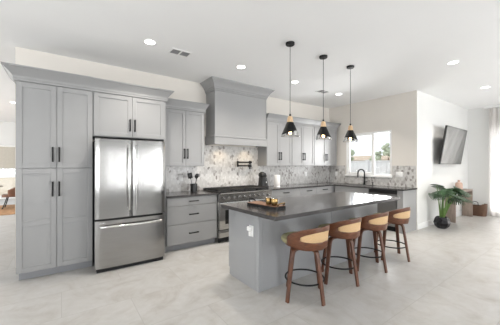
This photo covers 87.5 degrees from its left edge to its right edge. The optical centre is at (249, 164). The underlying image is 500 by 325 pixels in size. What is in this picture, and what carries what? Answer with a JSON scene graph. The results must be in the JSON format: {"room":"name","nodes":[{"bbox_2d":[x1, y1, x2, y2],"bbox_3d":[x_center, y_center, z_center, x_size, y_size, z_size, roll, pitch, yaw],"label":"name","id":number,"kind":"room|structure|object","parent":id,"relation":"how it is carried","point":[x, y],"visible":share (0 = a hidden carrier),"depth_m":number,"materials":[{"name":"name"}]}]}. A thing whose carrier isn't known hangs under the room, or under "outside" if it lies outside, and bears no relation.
{"room":"kitchen","nodes":[
{"label":"kitchen","id":0,"kind":"room"},
{"bbox_2d":[0,47,14,121],"bbox_3d":[-7.016,-1.873,7.161,9.200,0.200,9.976,0,0,-36],"label":"ceiling","id":1,"kind":"structure","parent":0,"point":[7,86],"depth_m":6.26,"materials":[{"name":"white paint"}]},
{"bbox_2d":[0,121,14,144],"bbox_3d":[-9.821,-0.173,11.134,9.100,3.200,0.150,0,0,-36],"label":"wall","id":2,"kind":"structure","parent":0,"point":[7,129],"depth_m":10.86,"materials":[{"name":"white paint"}]},
{"bbox_2d":[0,145,14,168],"bbox_3d":[-9.782,-0.310,10.995,4.800,0.975,0.070,0,0,-36],"label":"roller shade","id":3,"kind":"object","parent":2,"relation":"attached to","point":[7,152],"visible":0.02,"depth_m":10.81,"materials":[{"name":"beige fabric"}]},
{"bbox_2d":[15,47,328,267],"bbox_3d":[-0.441,-0.098,5.678,6.964,3.050,0.120,0,0,-36],"label":"wall","id":4,"kind":"structure","parent":0,"point":[185,90],"depth_m":4.48,"materials":[{"name":"white paint"}]},
{"bbox_2d":[166,98,209,165],"bbox_3d":[-1.198,-0.548,4.815,0.811,1.161,0.391,0,0,-36],"label":"upper cabinet","id":5,"kind":"object","parent":4,"relation":"attached to","point":[184,119],"visible":0.89,"depth_m":4.67,"materials":[{"name":"grey paint"}]},
{"bbox_2d":[200,76,274,147],"bbox_3d":[-0.230,-1.004,5.441,1.516,1.233,0.509,0,0,-36],"label":"range hood","id":6,"kind":"object","parent":4,"relation":"attached to","point":[236,111],"visible":1,"depth_m":5.23,"materials":[{"name":"grey paint"}]},
{"bbox_2d":[166,145,328,191],"bbox_3d":[0.296,0.062,6.130,4.916,0.896,0.010,0,0,-36],"label":"backsplash","id":7,"kind":"structure","parent":4,"relation":"attached to","point":[220,168],"depth_m":5.64,"materials":[{"name":"tile"}]},
{"bbox_2d":[237,161,251,168],"bbox_3d":[-0.100,0.009,5.742,0.416,0.186,0.155,0,0,-36],"label":"pot filler","id":8,"kind":"object","parent":7,"relation":"attached to","point":[249,165],"visible":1,"depth_m":5.71,"materials":[{"name":"black metal"}]},
{"bbox_2d":[258,113,293,165],"bbox_3d":[0.612,-0.548,6.112,0.775,1.161,0.406,0,0,-36],"label":"upper cabinet","id":9,"kind":"object","parent":4,"relation":"attached to","point":[278,151],"visible":0.85,"depth_m":5.96,"materials":[{"name":"grey paint"}]},
{"bbox_2d":[292,117,316,165],"bbox_3d":[1.254,-0.548,6.575,0.804,1.161,0.406,0,0,-36],"label":"upper cabinet","id":10,"kind":"object","parent":4,"relation":"attached to","point":[302,145],"visible":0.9,"depth_m":6.46,"materials":[{"name":"grey paint"}]},
{"bbox_2d":[314,120,340,165],"bbox_3d":[1.996,-0.548,7.110,1.021,1.161,0.406,0,0,-36],"label":"upper cabinet","id":11,"kind":"object","parent":4,"relation":"attached to","point":[325,150],"visible":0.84,"depth_m":6.97,"materials":[{"name":"grey paint"}]},
{"bbox_2d":[0,0,499,108],"bbox_3d":[1.523,-1.773,1.236,16.116,0.300,9.623,0,0,-36],"label":"ceiling","id":12,"kind":"structure","parent":0,"point":[394,47],"depth_m":3.42,"materials":[{"name":"white paint"}]},
{"bbox_2d":[143,39,156,44],"bbox_3d":[-1.324,-1.620,3.459,0.170,0.006,0.170,0,0,-36],"label":"recessed light","id":13,"kind":"object","parent":12,"relation":"in","point":[146,41],"visible":1,"depth_m":3.46,"materials":[{"name":"white plastic"}]},
{"bbox_2d":[145,40,154,43],"bbox_3d":[-1.324,-1.621,3.459,0.131,0.003,0.131,0,0,-36],"label":"diffuser","id":14,"kind":"object","parent":13,"relation":"attached to","point":[146,41],"depth_m":3.47,"materials":[{"name":"white plastic"}]},
{"bbox_2d":[168,48,191,57],"bbox_3d":[-1.013,-1.619,3.788,0.300,0.008,0.190,0,0,-36],"label":"ceiling vent","id":15,"kind":"object","parent":12,"relation":"in","point":[174,51],"visible":1,"depth_m":3.78,"materials":[{"name":"white plastic"}]},
{"bbox_2d":[236,65,245,68],"bbox_3d":[-0.150,-1.620,4.343,0.170,0.006,0.170,0,0,-36],"label":"recessed light","id":16,"kind":"object","parent":12,"relation":"in","point":[237,66],"visible":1,"depth_m":4.36,"materials":[{"name":"white plastic"}]},
{"bbox_2d":[281,41,298,136],"bbox_3d":[0.536,-1.000,3.488,0.242,1.246,0.242,0,0,-36],"label":"pendant lamp","id":17,"kind":"object","parent":12,"relation":"hanging from","point":[289,128],"visible":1,"depth_m":3.44,"materials":[{"name":"black metal"}]},
{"bbox_2d":[315,89,329,93],"bbox_3d":[1.623,-1.619,5.807,0.300,0.008,0.200,0,0,-36],"label":"ceiling vent","id":18,"kind":"object","parent":12,"relation":"in","point":[318,91],"visible":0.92,"depth_m":5.79,"materials":[{"name":"white plastic"}]},
{"bbox_2d":[315,54,330,139],"bbox_3d":[1.099,-1.000,3.912,0.242,1.246,0.242,0,0,-36],"label":"pendant lamp","id":19,"kind":"object","parent":12,"relation":"hanging from","point":[323,132],"visible":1,"depth_m":3.88,"materials":[{"name":"black metal"}]},
{"bbox_2d":[343,65,357,141],"bbox_3d":[1.660,-1.000,4.317,0.242,1.246,0.242,0,0,-36],"label":"pendant lamp","id":20,"kind":"object","parent":12,"relation":"hanging from","point":[350,135],"visible":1,"depth_m":4.29,"materials":[{"name":"black metal"}]},
{"bbox_2d":[446,60,459,64],"bbox_3d":[3.229,-1.620,4.155,0.170,0.006,0.170,0,0,-36],"label":"recessed light","id":21,"kind":"object","parent":12,"relation":"in","point":[455,61],"visible":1,"depth_m":4.15,"materials":[{"name":"white plastic"}]},
{"bbox_2d":[484,104,499,108],"bbox_3d":[7.756,-1.593,5.657,0.030,0.059,4.100,0,0,-36],"label":"track","id":22,"kind":"object","parent":12,"relation":"attached to","point":[491,106],"visible":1,"depth_m":7.17,"materials":[{"name":"white paint"}]},
{"bbox_2d":[489,107,499,216],"bbox_3d":[7.771,-0.063,5.637,0.107,2.950,3.950,0,0,-36],"label":"curtain","id":23,"kind":"object","parent":22,"relation":"hanging from","point":[494,113],"visible":1,"depth_m":7.13,"materials":[{"name":"white fabric"}]},
{"bbox_2d":[0,198,499,324],"bbox_3d":[-1.356,1.477,5.311,16.016,0.100,19.600,0,0,-36],"label":"floor","id":24,"kind":"structure","parent":0,"point":[451,276],"depth_m":2.94,"materials":[{"name":"tile"}]},
{"bbox_2d":[0,204,14,215],"bbox_3d":[-8.013,1.421,8.030,4.800,0.011,2.400,0,0,-36],"label":"rug","id":25,"kind":"object","parent":24,"relation":"on","point":[9,209],"visible":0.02,"depth_m":8.03,"materials":[{"name":"brown fabric"}]},
{"bbox_2d":[2,187,14,208],"bbox_3d":[-7.685,1.002,8.574,0.649,0.818,0.663,0,0,-36],"label":"dining chair","id":26,"kind":"object","parent":25,"relation":"on","point":[11,193],"visible":0.31,"depth_m":8.29,"materials":[{"name":"brown wood"}]},
{"bbox_2d":[0,61,92,279],"bbox_3d":[-2.689,0.124,3.541,0.916,2.605,0.711,0,0,-36],"label":"pantry cabinet","id":27,"kind":"object","parent":24,"relation":"on","point":[54,109],"visible":1,"depth_m":3.34,"materials":[{"name":"grey paint"}]},
{"bbox_2d":[92,137,164,272],"bbox_3d":[-1.852,0.536,3.942,0.905,1.782,0.868,0,0,-36],"label":"refrigerator","id":28,"kind":"object","parent":24,"relation":"on","point":[128,175],"visible":0.99,"depth_m":3.60,"materials":[{"name":"silver metal"}]},
{"bbox_2d":[93,77,173,252],"bbox_3d":[-1.869,0.124,4.143,1.116,2.605,0.696,0,0,-36],"label":"tall cabinet","id":29,"kind":"object","parent":24,"relation":"on","point":[121,110],"visible":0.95,"depth_m":3.88,"materials":[{"name":"grey paint"}]},
{"bbox_2d":[166,195,216,251],"bbox_3d":[-1.131,0.985,4.684,0.915,0.884,0.645,0,0,-36],"label":"base cabinet","id":30,"kind":"object","parent":24,"relation":"on","point":[190,221],"visible":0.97,"depth_m":4.43,"materials":[{"name":"grey paint"}]},
{"bbox_2d":[166,190,217,197],"bbox_3d":[-1.142,0.526,4.701,0.917,0.032,0.642,0,0,-36],"label":"countertop","id":31,"kind":"structure","parent":30,"relation":"on","point":[178,194],"depth_m":4.59,"materials":[{"name":"grey stone"}]},
{"bbox_2d":[190,183,196,191],"bbox_3d":[-1.046,0.434,4.868,0.130,0.152,0.130,0,0,-36],"label":"utensil crock","id":32,"kind":"object","parent":31,"relation":"on","point":[193,187],"visible":0.94,"depth_m":4.81,"materials":[{"name":"black plastic"}]},
{"bbox_2d":[203,185,272,242],"bbox_3d":[-0.237,0.944,5.276,1.216,0.966,0.748,0,0,-36],"label":"range","id":33,"kind":"object","parent":24,"relation":"on","point":[226,194],"visible":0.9,"depth_m":4.86,"materials":[{"name":"silver metal"}]},
{"bbox_2d":[205,188,266,192],"bbox_3d":[-0.270,0.513,5.322,1.212,0.016,0.635,0,0,-36],"label":"cooktop","id":34,"kind":"object","parent":33,"relation":"in","point":[206,189],"depth_m":5.07,"materials":[{"name":"black metal"}]},
{"bbox_2d":[271,188,299,197],"bbox_3d":[0.614,0.985,5.941,0.932,0.884,0.641,0,0,-36],"label":"base cabinet","id":35,"kind":"object","parent":24,"relation":"on","point":[284,193],"visible":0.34,"depth_m":5.71,"materials":[{"name":"grey paint"}]},
{"bbox_2d":[229,204,376,292],"bbox_3d":[0.912,0.994,3.884,2.565,0.867,0.632,0,0,-36],"label":"kitchen island","id":36,"kind":"object","parent":24,"relation":"on","point":[258,255],"visible":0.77,"depth_m":3.18,"materials":[{"name":"grey paint"}]},
{"bbox_2d":[247,225,252,236],"bbox_3d":[0.000,0.764,2.995,0.045,0.125,0.075,0,0,-36],"label":"outlet plate","id":37,"kind":"object","parent":36,"relation":"attached to","point":[250,227],"depth_m":2.99,"materials":[{"name":"white plastic"}]},
{"bbox_2d":[222,192,399,220],"bbox_3d":[1.012,0.538,3.784,2.675,0.042,1.040,0,0,-37],"label":"island countertop","id":38,"kind":"structure","parent":36,"relation":"on","point":[297,206],"depth_m":3.38,"materials":[{"name":"grey stone"}]},
{"bbox_2d":[247,198,285,209],"bbox_3d":[0.193,0.477,3.210,0.190,0.079,0.570,0,0,-42],"label":"serving tray","id":39,"kind":"object","parent":38,"relation":"on","point":[255,203],"visible":0.99,"depth_m":3.12,"materials":[{"name":"brown wood"}]},
{"bbox_2d":[265,197,271,204],"bbox_3d":[0.226,0.435,3.122,0.082,0.090,0.082,0,0,-36],"label":"brass cup","id":40,"kind":"object","parent":39,"relation":"on","point":[268,199],"visible":0.86,"depth_m":3.09,"materials":[{"name":"metal"}]},
{"bbox_2d":[271,198,277,205],"bbox_3d":[0.285,0.435,3.048,0.082,0.090,0.082,0,0,-36],"label":"brass cup","id":41,"kind":"object","parent":39,"relation":"on","point":[274,201],"visible":0.98,"depth_m":3.02,"materials":[{"name":"metal"}]},
{"bbox_2d":[281,225,329,305],"bbox_3d":[0.593,1.029,2.839,0.521,0.796,0.500,0,0,22],"label":"counter stool","id":42,"kind":"object","parent":24,"relation":"on","point":[314,240],"visible":1,"depth_m":2.66,"materials":[{"name":"brown wood"}]},
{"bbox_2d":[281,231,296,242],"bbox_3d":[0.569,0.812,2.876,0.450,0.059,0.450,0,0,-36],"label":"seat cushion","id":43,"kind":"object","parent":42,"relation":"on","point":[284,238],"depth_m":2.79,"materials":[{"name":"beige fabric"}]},
{"bbox_2d":[300,187,316,195],"bbox_3d":[1.220,0.985,6.378,0.558,0.884,0.641,0,0,-36],"label":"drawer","id":44,"kind":"object","parent":24,"relation":"on","point":[312,190],"visible":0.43,"depth_m":6.13,"materials":[{"name":"grey paint"}]},
{"bbox_2d":[317,186,331,193],"bbox_3d":[1.690,0.985,6.717,0.598,0.884,0.641,0,0,-36],"label":"drawer","id":45,"kind":"object","parent":24,"relation":"on","point":[325,189],"visible":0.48,"depth_m":6.48,"materials":[{"name":"grey paint"}]},
{"bbox_2d":[318,217,361,286],"bbox_3d":[1.111,1.029,3.256,0.521,0.796,0.500,0,0,22],"label":"counter stool","id":46,"kind":"object","parent":24,"relation":"on","point":[348,230],"visible":0.95,"depth_m":3.08,"materials":[{"name":"brown wood"}]},
{"bbox_2d":[335,186,369,193],"bbox_3d":[2.666,0.985,6.486,0.641,0.884,0.900,0,0,-36],"label":"base cabinet","id":47,"kind":"object","parent":24,"relation":"on","point":[337,188],"visible":0.07,"depth_m":6.28,"materials":[{"name":"grey paint"}]},
{"bbox_2d":[349,212,388,272],"bbox_3d":[1.644,1.029,3.641,0.521,0.796,0.500,0,0,22],"label":"counter stool","id":48,"kind":"object","parent":24,"relation":"on","point":[376,223],"visible":0.91,"depth_m":3.46,"materials":[{"name":"brown wood"}]},
{"bbox_2d":[369,189,396,231],"bbox_3d":[3.122,0.991,5.878,0.582,0.872,0.608,0,0,-36],"label":"dishwasher","id":49,"kind":"object","parent":24,"relation":"on","point":[391,205],"visible":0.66,"depth_m":5.63,"materials":[{"name":"silver metal"}]},
{"bbox_2d":[374,207,410,261],"bbox_3d":[2.180,1.029,4.028,0.521,0.796,0.500,0,0,22],"label":"counter stool","id":50,"kind":"object","parent":24,"relation":"on","point":[398,217],"visible":0.82,"depth_m":3.84,"materials":[{"name":"brown wood"}]},
{"bbox_2d":[397,190,415,233],"bbox_3d":[3.353,0.985,5.580,0.624,0.884,0.120,0,0,-36],"label":"end panel","id":51,"kind":"object","parent":24,"relation":"on","point":[407,198],"visible":0.58,"depth_m":5.52,"materials":[{"name":"grey paint"}]},
{"bbox_2d":[428,184,474,228],"bbox_3d":[4.497,0.934,5.821,1.362,0.986,0.792,0,0,-36],"label":"potted plant","id":52,"kind":"object","parent":24,"relation":"on","point":[441,221],"visible":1,"depth_m":5.76,"materials":[{"name":"green plant"}]},
{"bbox_2d":[444,189,472,222],"bbox_3d":[5.495,1.051,6.859,1.360,0.752,0.225,0,0,-36],"label":"console table","id":53,"kind":"object","parent":24,"relation":"on","point":[467,209],"visible":0.43,"depth_m":7.15,"materials":[{"name":"grey wood"}]},
{"bbox_2d":[455,180,462,189],"bbox_3d":[5.478,0.539,6.850,0.164,0.270,0.164,0,0,-36],"label":"vase","id":54,"kind":"object","parent":53,"relation":"on","point":[458,183],"visible":0.78,"depth_m":6.79,"materials":[{"name":"ceramic"}]},
{"bbox_2d":[473,201,487,216],"bbox_3d":[6.379,1.230,7.327,0.260,0.394,0.420,0,0,-36],"label":"wicker basket","id":55,"kind":"object","parent":24,"relation":"on","point":[478,210],"visible":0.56,"depth_m":7.18,"materials":[{"name":"brown wicker"}]},
{"bbox_2d":[329,90,416,229],"bbox_3d":[3.033,-0.098,6.686,0.150,3.050,2.309,0,0,-36],"label":"wall","id":56,"kind":"structure","parent":0,"point":[397,113],"depth_m":6.18,"materials":[{"name":"white paint"}]},
{"bbox_2d":[345,130,391,177],"bbox_3d":[3.003,-0.252,6.655,0.135,1.131,1.250,0,0,-36],"label":"window","id":57,"kind":"structure","parent":56,"relation":"in","point":[348,173],"depth_m":6.54,"materials":[{"name":"white paint"}]},
{"bbox_2d":[329,166,415,187],"bbox_3d":[2.968,0.269,6.640,0.010,0.480,2.287,0,0,-36],"label":"backsplash","id":58,"kind":"structure","parent":56,"relation":"attached to","point":[408,179],"depth_m":6.29,"materials":[{"name":"tile"}]},
{"bbox_2d":[396,172,402,176],"bbox_3d":[3.421,0.227,5.995,0.009,0.120,0.152,0,0,-36],"label":"wall switch","id":59,"kind":"object","parent":58,"relation":"attached to","point":[398,174],"visible":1,"depth_m":5.98,"materials":[{"name":"white plastic"}]},
{"bbox_2d":[417,90,419,223],"bbox_3d":[3.667,-0.098,5.809,0.150,3.050,0.150,0,0,-36],"label":"trim","id":60,"kind":"structure","parent":56,"relation":"attached to","point":[418,92],"depth_m":5.75,"materials":[{"name":"white paint"}]},
{"bbox_2d":[420,92,467,222],"bbox_3d":[5.112,-0.098,6.855,3.418,3.050,0.150,0,0,-36],"label":"wall","id":61,"kind":"structure","parent":0,"point":[435,113],"depth_m":6.30,"materials":[{"name":"white paint"}]},
{"bbox_2d":[417,210,461,229],"bbox_3d":[5.044,1.362,6.700,3.407,0.130,0.015,0,0,-36],"label":"baseboard","id":62,"kind":"structure","parent":61,"relation":"attached to","point":[459,213],"depth_m":5.99,"materials":[{"name":"white paint"}]},
{"bbox_2d":[438,125,466,163],"bbox_3d":[5.058,-0.455,6.542,1.557,0.898,0.288,0,0,-36],"label":"television","id":63,"kind":"object","parent":61,"relation":"attached to","point":[454,138],"visible":1,"depth_m":6.39,"materials":[{"name":"black plastic"}]},
{"bbox_2d":[468,107,498,214],"bbox_3d":[8.528,-0.098,4.915,0.150,3.050,6.992,0,0,-36],"label":"wall","id":64,"kind":"structure","parent":0,"point":[478,118],"depth_m":7.49,"materials":[{"name":"white paint"}]},
{"label":"outside","id":65,"kind":"structure","parent":0,"visible":0},
{"bbox_2d":[0,177,14,195],"bbox_3d":[-21.484,1.497,18.410,26.697,0.100,25.000,0,0,-36],"label":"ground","id":66,"kind":"structure","parent":65,"point":[8,183],"depth_m":18.90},
{"bbox_3d":[2.199,0.985,7.119,0.693,0.884,0.585,0,0,-36],"label":"cabinet","id":67,"kind":"object","parent":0,"visible":0},
{"bbox_2d":[268,182,416,190],"bbox_3d":[1.843,0.526,5.822,2.790,0.032,2.317,0,0,-36],"label":"countertop","id":68,"kind":"structure","parent":67,"relation":"on","point":[308,185],"depth_m":6.06,"materials":[{"name":"grey stone"}]},
{"bbox_2d":[258,172,268,187],"bbox_3d":[0.291,0.335,5.759,0.202,0.349,0.212,0,0,-36],"label":"coffee grinder","id":69,"kind":"object","parent":68,"relation":"on","point":[263,181],"visible":0.87,"depth_m":5.69,"materials":[{"name":"black plastic"}]},
{"bbox_2d":[274,175,279,186],"bbox_3d":[0.624,0.372,6.024,0.150,0.276,0.150,0,0,-36],"label":"paper towel roll","id":70,"kind":"object","parent":68,"relation":"on","point":[276,177],"visible":1,"depth_m":5.96,"materials":[{"name":"white paper"}]},
{"bbox_2d":[341,184,375,185],"bbox_3d":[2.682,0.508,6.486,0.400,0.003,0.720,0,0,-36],"label":"sink","id":71,"kind":"object","parent":68,"relation":"in","point":[341,184],"visible":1,"depth_m":6.47,"materials":[{"name":"silver metal"}]},
{"bbox_2d":[357,169,366,184],"bbox_3d":[2.830,0.309,6.592,0.252,0.402,0.092,0,0,11],"label":"faucet","id":72,"kind":"object","parent":68,"relation":"on","point":[359,169],"visible":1,"depth_m":6.58,"materials":[{"name":"black metal"}]},
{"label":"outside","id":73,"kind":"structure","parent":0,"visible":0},
{"bbox_3d":[6.398,1.497,31.123,33.203,0.100,37.007,0,0,-36],"label":"ground","id":74,"kind":"structure","parent":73,"visible":0},
{"bbox_2d":[350,149,354,160],"bbox_3d":[10.214,-0.071,26.949,1.214,3.044,1.181,0,0,-36],"label":"tree","id":75,"kind":"object","parent":74,"relation":"on","point":[352,152],"visible":0.31,"depth_m":26.59,"materials":[{"name":"green plant"}]},
{"bbox_2d":[350,160,389,174],"bbox_3d":[6.154,0.597,13.688,0.120,1.700,12.120,0,0,-36],"label":"vinyl fence","id":76,"kind":"object","parent":74,"relation":"on","point":[381,166],"visible":0.12,"depth_m":13.52,"materials":[{"name":"white plastic"}]},
{"bbox_2d":[352,155,389,160],"bbox_3d":[15.260,0.197,30.123,7.000,2.500,14.000,0,0,-36],"label":"house","id":77,"kind":"structure","parent":74,"relation":"on","point":[356,158],"depth_m":29.33,"materials":[{"name":"beige paint"}]},
{"bbox_2d":[369,151,381,160],"bbox_3d":[11.841,0.051,24.616,1.122,2.801,1.067,0,0,-36],"label":"tree","id":78,"kind":"object","parent":74,"relation":"on","point":[378,155],"visible":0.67,"depth_m":24.37,"materials":[{"name":"green plant"}]},
{"bbox_2d":[381,143,389,159],"bbox_3d":[12.620,-0.294,23.788,1.256,3.490,1.246,0,0,-36],"label":"tree","id":79,"kind":"object","parent":74,"relation":"on","point":[385,147],"visible":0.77,"depth_m":23.51,"materials":[{"name":"green plant"}]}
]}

